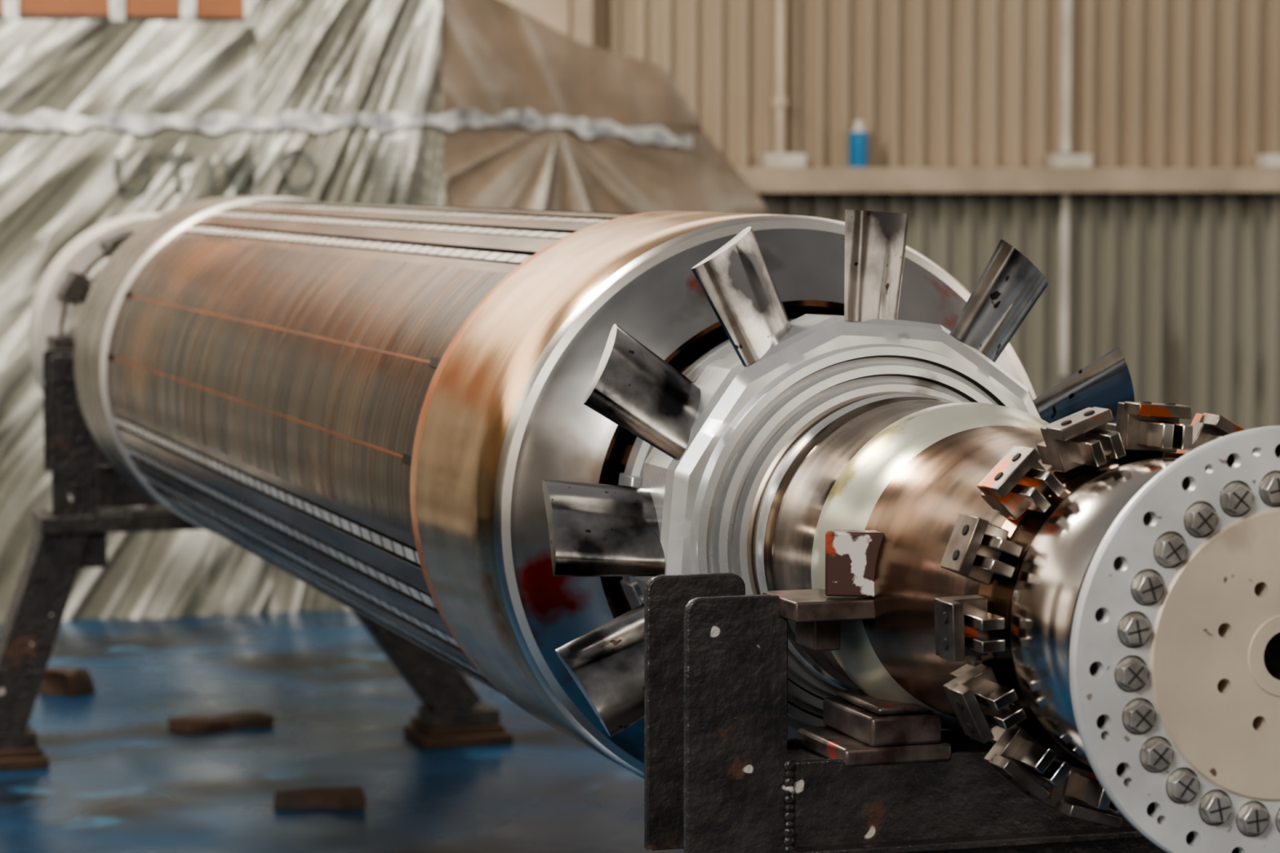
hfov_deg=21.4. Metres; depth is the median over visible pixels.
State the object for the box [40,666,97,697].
wood offcut
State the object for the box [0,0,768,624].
tarp
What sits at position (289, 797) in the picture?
wood offcut
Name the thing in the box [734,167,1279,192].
wall ledge
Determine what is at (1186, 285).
cladding
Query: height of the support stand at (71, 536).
1.350 m
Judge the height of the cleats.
0.074 m
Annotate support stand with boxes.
[0,348,513,771]
[644,529,1188,852]
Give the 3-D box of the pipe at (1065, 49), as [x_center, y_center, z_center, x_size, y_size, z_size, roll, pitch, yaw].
[2.352,-1.977,18.717,0.045,3.400,0.040,-1,5,-17]
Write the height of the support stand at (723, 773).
1.432 m
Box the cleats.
[759,153,1279,167]
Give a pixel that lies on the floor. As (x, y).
(118, 778)
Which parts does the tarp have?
panel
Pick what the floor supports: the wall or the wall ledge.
the wall
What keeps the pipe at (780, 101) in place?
attached to the cladding at (931, 83)
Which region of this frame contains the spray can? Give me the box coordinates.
[848,120,867,167]
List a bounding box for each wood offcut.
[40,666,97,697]
[171,708,272,733]
[270,785,367,808]
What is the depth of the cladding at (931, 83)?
18.61 m
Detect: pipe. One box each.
[772,0,787,153]
[1057,0,1071,376]
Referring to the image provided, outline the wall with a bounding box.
[502,0,592,45]
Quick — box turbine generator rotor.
[28,195,1279,852]
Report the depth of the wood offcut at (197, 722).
11.79 m
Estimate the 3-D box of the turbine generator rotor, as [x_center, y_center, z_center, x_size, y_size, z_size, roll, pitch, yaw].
[-0.540,-0.040,8.154,1.027,1.027,8.717,-1,5,-17]
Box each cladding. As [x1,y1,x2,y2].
[592,0,1279,167]
[756,191,1279,430]
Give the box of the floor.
[0,609,683,852]
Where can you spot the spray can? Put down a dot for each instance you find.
(858, 142)

